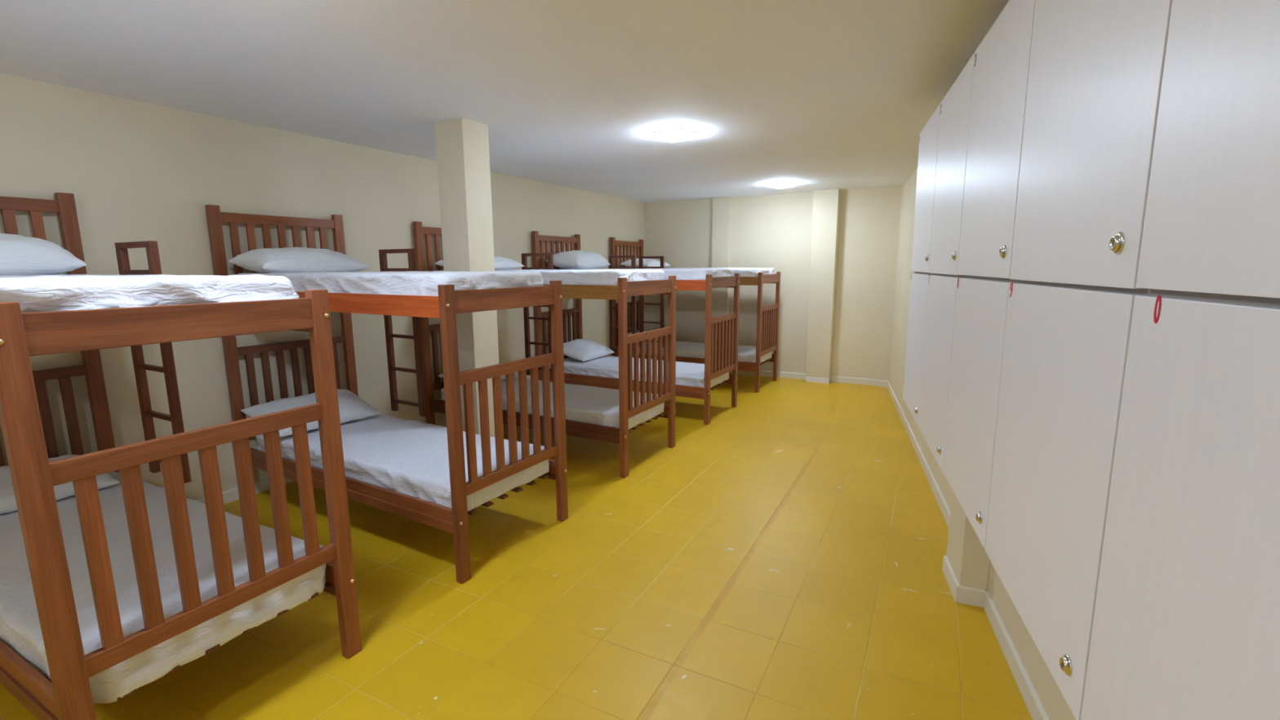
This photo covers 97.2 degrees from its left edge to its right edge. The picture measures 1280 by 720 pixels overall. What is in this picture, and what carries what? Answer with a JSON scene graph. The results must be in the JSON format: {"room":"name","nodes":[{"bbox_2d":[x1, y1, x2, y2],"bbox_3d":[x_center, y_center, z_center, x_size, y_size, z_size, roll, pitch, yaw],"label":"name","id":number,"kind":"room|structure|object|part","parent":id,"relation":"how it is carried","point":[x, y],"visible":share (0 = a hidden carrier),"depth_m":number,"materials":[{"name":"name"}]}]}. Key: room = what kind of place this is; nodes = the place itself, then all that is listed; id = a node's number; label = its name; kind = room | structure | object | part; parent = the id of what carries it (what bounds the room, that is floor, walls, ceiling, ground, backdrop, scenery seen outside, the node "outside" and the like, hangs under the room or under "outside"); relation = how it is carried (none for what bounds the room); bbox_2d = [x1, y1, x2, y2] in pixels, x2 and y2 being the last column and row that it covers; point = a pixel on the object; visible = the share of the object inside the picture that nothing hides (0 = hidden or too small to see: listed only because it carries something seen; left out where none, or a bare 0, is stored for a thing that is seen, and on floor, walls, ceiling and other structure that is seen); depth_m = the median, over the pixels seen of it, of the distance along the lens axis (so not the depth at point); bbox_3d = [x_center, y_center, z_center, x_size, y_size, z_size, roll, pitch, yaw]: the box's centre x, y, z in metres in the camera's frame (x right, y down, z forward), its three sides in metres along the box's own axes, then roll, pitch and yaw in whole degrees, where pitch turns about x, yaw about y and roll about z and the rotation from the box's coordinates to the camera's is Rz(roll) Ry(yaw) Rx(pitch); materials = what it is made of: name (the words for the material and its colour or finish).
{"room":"dormitory","nodes":[
{"label":"dormitory","id":0,"kind":"room"},
{"bbox_2d":[0,73,644,500],"bbox_3d":[-2.700,-0.377,4.288,0.120,2.625,11.319,5,11,28],"label":"wall","id":1,"kind":"structure","parent":0,"point":[135,171],"depth_m":3.83,"materials":[{"name":"beige paint"}]},
{"bbox_2d":[196,383,572,504],"bbox_3d":[-2.634,0.881,4.464,0.014,0.085,11.319,5,11,28],"label":"baseboard","id":2,"kind":"structure","parent":1,"relation":"attached to","point":[263,485],"depth_m":4.12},
{"bbox_2d":[435,117,498,436],"bbox_3d":[-1.249,-0.368,4.187,0.260,2.625,0.250,5,11,28],"label":"column","id":3,"kind":"structure","parent":0,"point":[462,144],"depth_m":4.00,"materials":[{"name":"beige paint"}]},
{"bbox_2d":[0,0,1008,202],"bbox_3d":[-0.124,-1.510,2.708,5.970,0.100,11.642,5,11,28],"label":"ceiling","id":4,"kind":"structure","parent":0,"point":[811,95],"depth_m":2.92,"materials":[{"name":"white paint"}]},
{"bbox_2d":[653,126,696,142],"bbox_3d":[0.264,-1.696,4.254,0.236,0.044,0.236,7,12,39],"label":"ceiling lamp","id":5,"kind":"object","parent":4,"relation":"attached to","point":[675,134],"visible":1,"depth_m":4.20,"materials":[{"name":"white"}]},
{"bbox_3d":[0.264,-1.711,4.251,0.236,0.012,0.236,7,12,39],"label":"frame","id":6,"kind":"part","parent":5,"relation":"part of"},
{"bbox_2d":[768,181,795,188],"bbox_3d":[1.739,-2.146,6.920,0.236,0.044,0.236,7,12,39],"label":"ceiling lamp","id":7,"kind":"object","parent":4,"relation":"attached to","point":[784,184],"visible":1,"depth_m":6.86,"materials":[{"name":"white"}]},
{"bbox_3d":[1.739,-2.161,6.917,0.236,0.012,0.236,7,12,39],"label":"frame","id":8,"kind":"part","parent":7,"relation":"part of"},
{"bbox_2d":[0,373,1032,719],"bbox_3d":[-0.109,1.178,3.154,5.970,0.100,11.642,5,11,28],"label":"floor","id":9,"kind":"structure","parent":0,"point":[781,560],"depth_m":2.73,"materials":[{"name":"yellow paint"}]},
{"bbox_2d":[0,192,361,719],"bbox_3d":[-2.389,0.230,2.397,2.232,2.042,0.940,5,11,28],"label":"bunk bed","id":10,"kind":"object","parent":9,"relation":"on","point":[26,422],"visible":0.82,"depth_m":1.82,"materials":[{"name":"red wood"}]},
{"bbox_3d":[-2.592,0.976,2.134,2.143,0.116,0.025,5,11,28],"label":"rail","id":11,"kind":"part","parent":10,"relation":"part of","materials":[{"name":"red wood"}]},
{"bbox_3d":[-3.365,-0.781,2.741,0.030,0.065,0.794,5,11,28],"label":"cross rail","id":12,"kind":"part","parent":10,"relation":"part of","materials":[{"name":"red wood"}]},
{"bbox_3d":[-1.629,0.616,1.562,0.045,1.546,0.065,5,11,28],"label":"post","id":13,"kind":"part","parent":10,"relation":"part of","materials":[{"name":"red wood"}]},
{"bbox_3d":[-3.360,0.114,2.889,0.030,0.055,0.794,5,11,28],"label":"cross rail","id":14,"kind":"part","parent":10,"relation":"part of","materials":[{"name":"brown wood"}]},
{"bbox_3d":[-3.160,0.090,3.266,0.045,2.042,0.068,5,11,28],"label":"post","id":15,"kind":"part","parent":10,"relation":"part of","materials":[{"name":"red wood"}]},
{"bbox_3d":[-2.520,0.962,2.235,2.106,0.014,0.044,5,11,28],"label":"board","id":16,"kind":"part","parent":10,"relation":"part of","materials":[{"name":"brown wood"}]},
{"bbox_2d":[0,274,299,312],"bbox_3d":[-2.381,-0.265,2.299,2.095,0.163,0.841,5,11,28],"label":"mattress","id":17,"kind":"object","parent":10,"relation":"on","point":[37,292],"visible":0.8,"depth_m":1.74,"materials":[{"name":"white fabric"}]},
{"bbox_2d":[0,232,86,275],"bbox_3d":[-3.107,-0.486,2.582,0.458,0.225,0.720,5,11,30],"label":"pillow","id":18,"kind":"object","parent":17,"relation":"on","point":[20,255],"visible":0.93,"depth_m":2.65,"materials":[{"name":"white fabric"}]},
{"bbox_2d":[0,471,326,703],"bbox_3d":[-2.369,0.840,2.475,2.090,0.179,0.823,5,11,28],"label":"mattress","id":19,"kind":"object","parent":10,"relation":"on","point":[20,629],"visible":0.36,"depth_m":2.10,"materials":[{"name":"white fabric"}]},
{"bbox_2d":[0,454,119,514],"bbox_3d":[-3.118,0.628,2.777,0.456,0.160,0.720,5,11,31],"label":"pillow","id":20,"kind":"object","parent":19,"relation":"on","point":[7,499],"visible":0.38,"depth_m":2.79,"materials":[{"name":"white fabric"}]},
{"bbox_3d":[-1.439,-0.123,1.814,0.030,0.113,0.780,5,11,28],"label":"foot rail","id":21,"kind":"part","parent":10,"relation":"part of","materials":[{"name":"red wood"}]},
{"bbox_3d":[-2.464,0.945,2.339,2.106,0.014,0.044,5,11,28],"label":"board","id":22,"kind":"part","parent":10,"relation":"part of","materials":[{"name":"brown wood"}]},
{"bbox_3d":[-1.437,0.257,1.877,0.030,0.063,0.780,5,11,28],"label":"cross rail","id":23,"kind":"part","parent":10,"relation":"part of","materials":[{"name":"red wood"}]},
{"bbox_3d":[-1.434,0.837,1.974,0.030,0.059,0.780,5,11,28],"label":"cross rail","id":24,"kind":"part","parent":10,"relation":"part of","materials":[{"name":"red wood"}]},
{"bbox_3d":[-2.408,0.927,2.442,2.106,0.014,0.044,5,11,28],"label":"board","id":25,"kind":"part","parent":10,"relation":"part of","materials":[{"name":"brown wood"}]},
{"bbox_3d":[-2.353,0.910,2.546,2.106,0.014,0.044,5,11,28],"label":"board","id":26,"kind":"part","parent":10,"relation":"part of","materials":[{"name":"brown wood"}]},
{"bbox_3d":[-2.297,0.892,2.650,2.106,0.014,0.044,5,11,28],"label":"board","id":27,"kind":"part","parent":10,"relation":"part of","materials":[{"name":"brown wood"}]},
{"bbox_3d":[-2.241,0.875,2.753,2.106,0.014,0.044,5,11,28],"label":"board","id":28,"kind":"part","parent":10,"relation":"part of","materials":[{"name":"brown wood"}]},
{"bbox_3d":[-2.194,0.851,2.873,2.143,0.116,0.025,5,11,28],"label":"rail","id":29,"kind":"part","parent":10,"relation":"part of","materials":[{"name":"red wood"}]},
{"bbox_3d":[-1.237,0.493,2.289,0.045,1.546,0.065,5,11,28],"label":"post","id":30,"kind":"part","parent":10,"relation":"part of","materials":[{"name":"red wood"}]},
{"bbox_2d":[204,204,568,583],"bbox_3d":[-1.653,0.008,3.714,2.232,2.042,0.940,5,11,30],"label":"bunk bed","id":31,"kind":"object","parent":9,"relation":"on","point":[449,302],"visible":0.67,"depth_m":3.31,"materials":[{"name":"red wood"}]},
{"bbox_3d":[-2.817,-0.015,3.889,0.045,2.042,0.068,5,11,30],"label":"post","id":32,"kind":"part","parent":31,"relation":"part of","materials":[{"name":"red wood"}]},
{"bbox_3d":[-2.607,-1.010,4.097,0.030,0.065,0.794,5,11,30],"label":"cross rail","id":33,"kind":"part","parent":31,"relation":"part of","materials":[{"name":"red wood"}]},
{"bbox_3d":[-2.602,-0.115,4.246,0.030,0.055,0.794,5,11,30],"label":"cross rail","id":34,"kind":"part","parent":31,"relation":"part of","materials":[{"name":"brown wood"}]},
{"bbox_3d":[-2.386,-0.137,4.614,0.045,2.042,0.068,5,11,30],"label":"post","id":35,"kind":"part","parent":31,"relation":"part of","materials":[{"name":"red wood"}]},
{"bbox_3d":[-1.873,0.752,3.459,2.143,0.116,0.025,5,11,30],"label":"rail","id":36,"kind":"part","parent":31,"relation":"part of","materials":[{"name":"red wood"}]},
{"bbox_3d":[-1.879,-0.340,3.278,2.143,0.107,0.025,5,11,30],"label":"rail","id":37,"kind":"part","parent":31,"relation":"part of","materials":[{"name":"brown wood"}]},
{"bbox_2d":[237,271,543,296],"bbox_3d":[-1.643,-0.486,3.611,2.082,0.161,0.824,5,11,30],"label":"mattress","id":38,"kind":"object","parent":31,"relation":"on","point":[386,282],"visible":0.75,"depth_m":3.06,"materials":[{"name":"white fabric"}]},
{"bbox_2d":[228,247,368,273],"bbox_3d":[-2.370,-0.695,3.950,0.448,0.195,0.720,5,11,31],"label":"pillow","id":39,"kind":"object","parent":38,"relation":"on","point":[285,260],"visible":0.92,"depth_m":3.76,"materials":[{"name":"white fabric"}]},
{"bbox_2d":[255,413,548,511],"bbox_3d":[-1.639,0.609,3.795,2.074,0.162,0.825,5,11,30],"label":"mattress","id":40,"kind":"object","parent":31,"relation":"on","point":[408,457],"visible":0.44,"depth_m":3.47,"materials":[{"name":"white fabric"}]},
{"bbox_2d":[240,389,380,437],"bbox_3d":[-2.374,0.364,4.108,0.442,0.200,0.760,6,11,33],"label":"pillow","id":41,"kind":"object","parent":40,"relation":"on","point":[351,406],"visible":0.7,"depth_m":4.09,"materials":[{"name":"white fabric"}]},
{"bbox_3d":[-0.932,0.399,2.847,0.045,1.546,0.065,5,11,30],"label":"post","id":42,"kind":"part","parent":31,"relation":"part of","materials":[{"name":"red wood"}]},
{"bbox_3d":[-1.796,0.739,3.557,2.106,0.014,0.044,5,11,30],"label":"board","id":43,"kind":"part","parent":31,"relation":"part of","materials":[{"name":"brown wood"}]},
{"bbox_3d":[-1.736,0.722,3.659,2.106,0.014,0.044,5,11,30],"label":"board","id":44,"kind":"part","parent":31,"relation":"part of","materials":[{"name":"brown wood"}]},
{"bbox_3d":[-1.676,0.705,3.760,2.106,0.014,0.044,5,11,30],"label":"board","id":45,"kind":"part","parent":31,"relation":"part of","materials":[{"name":"brown wood"}]},
{"bbox_3d":[-0.726,-0.338,3.091,0.030,0.113,0.780,5,11,30],"label":"foot rail","id":46,"kind":"part","parent":31,"relation":"part of","materials":[{"name":"red wood"}]},
{"bbox_3d":[-0.724,0.042,3.154,0.030,0.063,0.780,5,11,30],"label":"cross rail","id":47,"kind":"part","parent":31,"relation":"part of","materials":[{"name":"red wood"}]},
{"bbox_3d":[-0.721,0.622,3.250,0.030,0.059,0.780,5,11,30],"label":"cross rail","id":48,"kind":"part","parent":31,"relation":"part of","materials":[{"name":"red wood"}]},
{"bbox_3d":[-1.616,0.688,3.861,2.106,0.014,0.044,5,11,30],"label":"board","id":49,"kind":"part","parent":31,"relation":"part of","materials":[{"name":"brown wood"}]},
{"bbox_3d":[-1.555,0.671,3.962,2.106,0.014,0.044,5,11,30],"label":"board","id":50,"kind":"part","parent":31,"relation":"part of","materials":[{"name":"brown wood"}]},
{"bbox_3d":[-1.495,0.653,4.063,2.106,0.014,0.044,5,11,30],"label":"board","id":51,"kind":"part","parent":31,"relation":"part of","materials":[{"name":"brown wood"}]},
{"bbox_3d":[-1.443,0.630,4.181,2.143,0.116,0.025,5,11,30],"label":"rail","id":52,"kind":"part","parent":31,"relation":"part of","materials":[{"name":"red wood"}]},
{"bbox_3d":[-0.509,0.279,3.557,0.045,1.546,0.065,5,11,30],"label":"post","id":53,"kind":"part","parent":31,"relation":"part of","materials":[{"name":"red wood"}]},
{"bbox_2d":[412,221,675,478],"bbox_3d":[-0.863,-0.236,5.161,2.232,2.042,0.940,5,11,29],"label":"bunk bed","id":54,"kind":"object","parent":9,"relation":"on","point":[624,289],"visible":0.6,"depth_m":4.72,"materials":[{"name":"red wood"}]},
{"bbox_3d":[-2.030,-0.256,5.319,0.045,2.042,0.068,5,11,29],"label":"post","id":55,"kind":"part","parent":54,"relation":"part of","materials":[{"name":"red wood"}]},
{"bbox_3d":[-1.825,-1.252,5.530,0.030,0.065,0.794,5,11,29],"label":"cross rail","id":56,"kind":"part","parent":54,"relation":"part of","materials":[{"name":"red wood"}]},
{"bbox_3d":[-1.821,-0.357,5.678,0.030,0.055,0.794,5,11,29],"label":"cross rail","id":57,"kind":"part","parent":54,"relation":"part of","materials":[{"name":"brown wood"}]},
{"bbox_3d":[-1.817,0.209,5.772,0.030,0.059,0.794,5,11,29],"label":"cross rail","id":58,"kind":"part","parent":54,"relation":"part of","materials":[{"name":"brown wood"}]},
{"bbox_3d":[-1.077,0.508,4.903,2.143,0.116,0.025,5,11,29],"label":"rail","id":59,"kind":"part","parent":54,"relation":"part of","materials":[{"name":"brown wood"}]},
{"bbox_2d":[439,269,663,284],"bbox_3d":[-0.853,-0.731,5.061,2.075,0.162,0.824,5,11,29],"label":"mattress","id":60,"kind":"object","parent":54,"relation":"on","point":[567,277],"visible":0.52,"depth_m":4.43,"materials":[{"name":"white fabric"}]},
{"bbox_2d":[434,255,524,270],"bbox_3d":[-1.533,-0.936,5.439,0.459,0.152,0.740,5,11,28],"label":"pillow","id":61,"kind":"object","parent":60,"relation":"on","point":[500,263],"visible":0.3,"depth_m":5.44,"materials":[{"name":"white fabric"}]},
{"bbox_2d":[440,377,664,429],"bbox_3d":[-0.845,0.366,5.240,2.073,0.160,0.821,5,11,29],"label":"mattress","id":62,"kind":"object","parent":54,"relation":"on","point":[583,403],"visible":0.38,"depth_m":4.83,"materials":[{"name":"white fabric"}]},
{"bbox_2d":[437,372,518,380],"bbox_3d":[-1.588,0.137,5.652,0.435,0.143,0.720,5,11,29],"label":"pillow","id":63,"kind":"object","parent":62,"relation":"on","point":[516,374],"visible":0.06,"depth_m":5.64,"materials":[{"name":"white fabric"}]},
{"bbox_3d":[-1.082,-0.583,4.722,2.143,0.107,0.025,5,11,29],"label":"rail","id":64,"kind":"part","parent":54,"relation":"part of","materials":[{"name":"brown wood"}]},
{"bbox_3d":[-0.127,0.153,4.306,0.045,1.546,0.065,5,11,29],"label":"post","id":65,"kind":"part","parent":54,"relation":"part of","materials":[{"name":"red wood"}]},
{"bbox_3d":[0.073,-0.585,4.553,0.030,0.113,0.780,5,11,29],"label":"foot rail","id":66,"kind":"part","parent":54,"relation":"part of","materials":[{"name":"red wood"}]},
{"bbox_3d":[0.075,-0.205,4.616,0.030,0.063,0.780,5,11,29],"label":"cross rail","id":67,"kind":"part","parent":54,"relation":"part of","materials":[{"name":"red wood"}]},
{"bbox_3d":[0.078,0.375,4.713,0.030,0.059,0.780,5,11,29],"label":"cross rail","id":68,"kind":"part","parent":54,"relation":"part of","materials":[{"name":"red wood"}]},
{"bbox_3d":[-0.658,0.385,5.632,2.143,0.116,0.025,5,11,29],"label":"rail","id":69,"kind":"part","parent":54,"relation":"part of","materials":[{"name":"red wood"}]},
{"bbox_3d":[0.284,0.032,5.023,0.045,1.546,0.065,5,11,29],"label":"post","id":70,"kind":"part","parent":54,"relation":"part of","materials":[{"name":"red wood"}]},
{"bbox_2d":[532,231,739,425],"bbox_3d":[-0.051,-0.481,6.609,2.232,2.042,0.940,5,11,29],"label":"bunk bed","id":71,"kind":"object","parent":9,"relation":"on","point":[722,331],"visible":0.65,"depth_m":6.40,"materials":[{"name":"red wood"}]},
{"bbox_3d":[-1.219,-0.499,6.756,0.045,2.042,0.068,5,11,29],"label":"post","id":72,"kind":"part","parent":71,"relation":"part of","materials":[{"name":"red wood"}]},
{"bbox_3d":[-1.018,-1.495,6.969,0.030,0.065,0.794,5,11,29],"label":"cross rail","id":73,"kind":"part","parent":71,"relation":"part of","materials":[{"name":"red wood"}]},
{"bbox_3d":[-1.013,-0.600,7.117,0.030,0.055,0.794,5,11,29],"label":"cross rail","id":74,"kind":"part","parent":71,"relation":"part of","materials":[{"name":"brown wood"}]},
{"bbox_3d":[-0.806,-0.623,7.491,0.045,2.042,0.068,5,11,29],"label":"post","id":75,"kind":"part","parent":71,"relation":"part of","materials":[{"name":"red wood"}]},
{"bbox_3d":[-0.261,0.264,6.349,2.143,0.116,0.025,5,11,29],"label":"rail","id":76,"kind":"part","parent":71,"relation":"part of","materials":[{"name":"red wood"}]},
{"bbox_2d":[549,355,728,387],"bbox_3d":[-0.037,0.120,6.689,2.079,0.163,0.828,5,11,29],"label":"mattress","id":77,"kind":"object","parent":71,"relation":"on","point":[690,374],"visible":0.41,"depth_m":6.47,"materials":[{"name":"white fabric"}]},
{"bbox_2d":[563,338,613,361],"bbox_3d":[-0.709,-0.138,7.071,0.464,0.223,0.740,4,11,26],"label":"pillow","id":78,"kind":"object","parent":77,"relation":"on","point":[581,349],"visible":0.85,"depth_m":6.90,"materials":[{"name":"white fabric"}]},
{"bbox_2d":[569,267,731,279],"bbox_3d":[-0.040,-0.976,6.507,2.084,0.163,0.827,5,11,29],"label":"mattress","id":79,"kind":"object","parent":71,"relation":"on","point":[681,273],"visible":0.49,"depth_m":5.84,"materials":[{"name":"white fabric"}]},
{"bbox_2d":[546,250,610,269],"bbox_3d":[-0.742,-1.217,6.884,0.458,0.246,0.720,5,11,29],"label":"pillow","id":80,"kind":"object","parent":79,"relation":"on","point":[572,259],"visible":0.83,"depth_m":6.64,"materials":[{"name":"white fabric"}]},
{"bbox_3d":[-0.267,-0.828,6.168,2.143,0.107,0.025,5,11,29],"label":"rail","id":81,"kind":"part","parent":71,"relation":"part of","materials":[{"name":"brown wood"}]},
{"bbox_3d":[0.694,-0.093,5.761,0.045,1.546,0.065,5,11,29],"label":"post","id":82,"kind":"part","parent":71,"relation":"part of","materials":[{"name":"red wood"}]},
{"bbox_3d":[0.895,0.129,6.169,0.030,0.059,0.780,5,11,29],"label":"cross rail","id":83,"kind":"part","parent":71,"relation":"part of","materials":[{"name":"red wood"}]},
{"bbox_3d":[0.892,-0.451,6.073,0.030,0.063,0.780,5,11,29],"label":"cross rail","id":84,"kind":"part","parent":71,"relation":"part of","materials":[{"name":"red wood"}]},
{"bbox_3d":[0.890,-0.831,6.010,0.030,0.113,0.780,5,11,29],"label":"foot rail","id":85,"kind":"part","parent":71,"relation":"part of","materials":[{"name":"red wood"}]},
{"bbox_3d":[0.150,0.140,7.082,2.143,0.116,0.025,5,11,29],"label":"rail","id":86,"kind":"part","parent":71,"relation":"part of","materials":[{"name":"red wood"}]},
{"bbox_3d":[1.098,-0.214,6.482,0.045,1.546,0.065,5,11,29],"label":"post","id":87,"kind":"part","parent":71,"relation":"part of","materials":[{"name":"red wood"}]},
{"bbox_2d":[609,237,781,392],"bbox_3d":[0.772,-0.728,8.076,2.232,2.042,0.940,5,11,29],"label":"bunk bed","id":88,"kind":"object","parent":9,"relation":"on","point":[767,316],"visible":0.59,"depth_m":7.80,"materials":[{"name":"red wood"}]},
{"bbox_3d":[-0.386,-0.749,8.241,0.045,2.042,0.068,5,11,29],"label":"post","id":89,"kind":"part","parent":88,"relation":"part of","materials":[{"name":"red wood"}]},
{"bbox_3d":[-0.180,-0.851,8.602,0.030,0.055,0.794,5,11,29],"label":"cross rail","id":90,"kind":"part","parent":88,"relation":"part of","materials":[{"name":"brown wood"}]},
{"bbox_3d":[-0.185,-1.745,8.454,0.030,0.065,0.794,5,11,29],"label":"cross rail","id":91,"kind":"part","parent":88,"relation":"part of","materials":[{"name":"red wood"}]},
{"bbox_3d":[0.027,-0.874,8.976,0.045,2.042,0.068,5,11,29],"label":"post","id":92,"kind":"part","parent":88,"relation":"part of","materials":[{"name":"red wood"}]},
{"bbox_3d":[0.572,0.013,7.833,2.143,0.116,0.025,5,11,29],"label":"rail","id":93,"kind":"part","parent":88,"relation":"part of","materials":[{"name":"red wood"}]},
{"bbox_2d":[635,267,774,276],"bbox_3d":[0.792,-1.226,7.993,2.088,0.162,0.842,5,11,29],"label":"mattress","id":94,"kind":"object","parent":88,"relation":"on","point":[744,272],"visible":0.34,"depth_m":7.28,"materials":[{"name":"white fabric"}]},
{"bbox_2d":[619,258,671,267],"bbox_3d":[0.089,-1.426,8.330,0.459,0.148,0.740,5,11,29],"label":"pillow","id":95,"kind":"object","parent":94,"relation":"on","point":[646,262],"visible":0.63,"depth_m":8.10,"materials":[{"name":"white fabric"}]},
{"bbox_2d":[639,340,772,363],"bbox_3d":[0.799,-0.131,8.174,2.078,0.163,0.826,5,11,29],"label":"mattress","id":96,"kind":"object","parent":88,"relation":"on","point":[683,348],"visible":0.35,"depth_m":7.82,"materials":[{"name":"white fabric"}]},
{"bbox_2d":[627,330,657,343],"bbox_3d":[0.044,-0.355,8.560,0.435,0.155,0.720,5,11,29],"label":"pillow","id":97,"kind":"object","parent":96,"relation":"on","point":[637,331],"visible":0.06,"depth_m":8.47,"materials":[{"name":"white fabric"}]},
{"bbox_3d":[0.566,-1.078,7.652,2.143,0.107,0.025,5,11,29],"label":"rail","id":98,"kind":"part","parent":88,"relation":"part of","materials":[{"name":"brown wood"}]},
{"bbox_3d":[1.527,-0.343,7.245,0.045,1.546,0.065,5,11,29],"label":"post","id":99,"kind":"part","parent":88,"relation":"part of","materials":[{"name":"red wood"}]},
{"bbox_3d":[1.728,-0.122,7.653,0.030,0.059,0.780,5,11,29],"label":"cross rail","id":100,"kind":"part","parent":88,"relation":"part of","materials":[{"name":"red wood"}]},
{"bbox_3d":[1.725,-0.702,7.557,0.030,0.063,0.780,5,11,29],"label":"cross rail","id":101,"kind":"part","parent":88,"relation":"part of","materials":[{"name":"red wood"}]},
{"bbox_3d":[1.723,-1.082,7.494,0.030,0.113,0.780,5,11,29],"label":"foot rail","id":102,"kind":"part","parent":88,"relation":"part of","materials":[{"name":"red wood"}]},
{"bbox_3d":[1.931,-0.465,7.965,0.045,1.546,0.065,5,11,29],"label":"post","id":103,"kind":"part","parent":88,"relation":"part of","materials":[{"name":"red wood"}]},
{"bbox_2d":[644,186,889,379],"bbox_3d":[1.750,-1.076,8.356,3.945,2.625,0.120,5,11,27],"label":"wall","id":104,"kind":"structure","parent":0,"point":[775,231],"depth_m":8.10,"materials":[{"name":"beige paint"}]},
{"bbox_2d":[711,196,730,317],"bbox_3d":[1.212,-1.102,8.534,0.265,2.625,0.060,5,11,28],"label":"pilaster","id":105,"kind":"object","parent":104,"relation":"attached to","point":[721,224],"visible":0.45,"depth_m":8.41,"materials":[{"name":"beige paint"}]},
{"bbox_2d":[728,369,805,379],"bbox_3d":[1.886,0.200,8.422,1.215,0.085,0.014,5,11,27],"label":"baseboard","id":106,"kind":"structure","parent":104,"relation":"attached to","point":[763,373],"depth_m":8.32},
{"bbox_2d":[805,188,840,383],"bbox_3d":[2.525,-0.988,7.802,0.320,2.625,0.161,5,11,28],"label":"pilaster","id":107,"kind":"object","parent":104,"relation":"attached to","point":[826,202],"visible":0.86,"depth_m":7.72,"materials":[{"name":"beige paint"}]},
{"bbox_2d":[805,376,829,383],"bbox_3d":[2.495,0.281,7.943,0.320,0.075,0.006,5,11,27],"label":"baseboard","id":108,"kind":"structure","parent":107,"relation":"attached to","point":[816,380],"depth_m":7.94,"materials":[{"name":"white paint"}]},
{"bbox_2d":[831,375,877,385],"bbox_3d":[2.981,0.288,7.857,0.615,0.085,0.014,5,11,27],"label":"baseboard","id":109,"kind":"structure","parent":104,"relation":"attached to","point":[833,379],"depth_m":7.85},
{"bbox_2d":[888,168,1075,719],"bbox_3d":[1.558,-0.024,2.022,0.118,2.625,11.602,3,10,19],"label":"wall","id":110,"kind":"structure","parent":0,"point":[1052,700],"depth_m":4.37,"materials":[{"name":"beige paint"}]},
{"bbox_2d":[875,380,887,386],"bbox_3d":[3.280,0.321,7.648,0.141,0.085,0.014,5,11,27],"label":"baseboard","id":111,"kind":"structure","parent":110,"relation":"attached to","point":[879,383],"depth_m":7.64,"materials":[{"name":"beige wood"}]},
{"bbox_2d":[877,186,902,381],"bbox_3d":[3.298,-0.936,7.462,0.137,2.625,0.052,5,11,28],"label":"pilaster","id":112,"kind":"object","parent":110,"relation":"attached to","point":[895,199],"visible":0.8,"depth_m":7.42,"materials":[{"name":"beige paint"}]},
{"bbox_2d":[887,381,950,528],"bbox_3d":[2.550,0.714,5.300,0.014,0.085,4.926,3,10,19],"label":"baseboard","id":113,"kind":"structure","parent":110,"relation":"attached to","point":[945,511],"depth_m":4.52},
{"bbox_2d":[942,555,959,600],"bbox_3d":[1.596,1.117,2.901,0.014,0.085,0.302,3,10,17],"label":"baseboard","id":114,"kind":"structure","parent":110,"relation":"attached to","point":[948,573],"depth_m":2.89,"materials":[{"name":"beige wood"}]},
{"bbox_2d":[946,490,990,590],"bbox_3d":[1.652,-0.133,2.671,0.125,2.625,0.303,3,10,19],"label":"pilaster","id":115,"kind":"object","parent":110,"relation":"attached to","point":[968,559],"visible":0.22,"depth_m":2.73,"materials":[{"name":"beige paint"}]},
{"bbox_2d":[955,585,986,607],"bbox_3d":[1.604,1.145,2.733,0.132,0.085,0.014,3,10,19],"label":"baseboard","id":116,"kind":"structure","parent":110,"relation":"attached to","point":[963,594],"depth_m":2.73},
{"bbox_2d":[983,589,1048,719],"bbox_3d":[0.656,1.639,-0.215,0.014,0.085,6.282,3,10,19],"label":"baseboard","id":117,"kind":"structure","parent":110,"relation":"attached to","point":[1037,712],"depth_m":2.26,"materials":[{"name":"beige wood"}]},
{"bbox_2d":[902,0,1279,719],"bbox_3d":[1.281,-0.283,1.887,0.282,1.654,3.520,2,10,18],"label":"lockers","id":118,"kind":"object","parent":110,"relation":"attached to","point":[1092,366],"visible":1,"depth_m":0.98,"materials":[{"name":"white laminate"}]},
{"bbox_3d":[1.620,-0.095,3.311,0.018,0.811,0.698,2,10,18],"label":"door","id":119,"kind":"part","parent":118,"relation":"part of","materials":[{"name":"white laminate"}]},
{"bbox_3d":[1.609,-0.916,3.177,0.018,0.829,0.698,2,10,18],"label":"door","id":120,"kind":"part","parent":118,"relation":"part of","materials":[{"name":"white laminate"}]},
{"bbox_3d":[1.396,0.017,2.652,0.018,0.813,0.698,2,10,18],"label":"door","id":121,"kind":"part","parent":118,"relation":"part of","materials":[{"name":"white laminate"}]},
{"bbox_3d":[1.385,-0.804,2.518,0.018,0.831,0.698,2,10,18],"label":"door","id":122,"kind":"part","parent":118,"relation":"part of","materials":[{"name":"white laminate"}]},
{"bbox_3d":[1.173,0.127,1.993,0.018,0.811,0.698,2,10,18],"label":"door","id":123,"kind":"part","parent":118,"relation":"part of","materials":[{"name":"white laminate"}]},
{"bbox_3d":[1.162,-0.695,1.859,0.018,0.829,0.698,2,10,18],"label":"door","id":124,"kind":"part","parent":118,"relation":"part of","materials":[{"name":"white laminate"}]},
{"bbox_3d":[0.949,0.238,1.333,0.018,0.813,0.698,2,10,18],"label":"door","id":125,"kind":"part","parent":118,"relation":"part of","materials":[{"name":"white laminate"}]},
{"bbox_3d":[0.938,-0.583,1.200,0.018,0.831,0.698,2,10,18],"label":"door","id":126,"kind":"part","parent":118,"relation":"part of","materials":[{"name":"white laminate"}]},
{"bbox_3d":[0.725,0.348,0.674,0.018,0.811,0.698,2,10,18],"label":"door","id":127,"kind":"part","parent":118,"relation":"part of","materials":[{"name":"white laminate"}]},
{"bbox_3d":[0.715,-0.474,0.540,0.018,0.829,0.698,2,10,18],"label":"door","id":128,"kind":"part","parent":118,"relation":"part of","materials":[{"name":"white laminate"}]}
]}

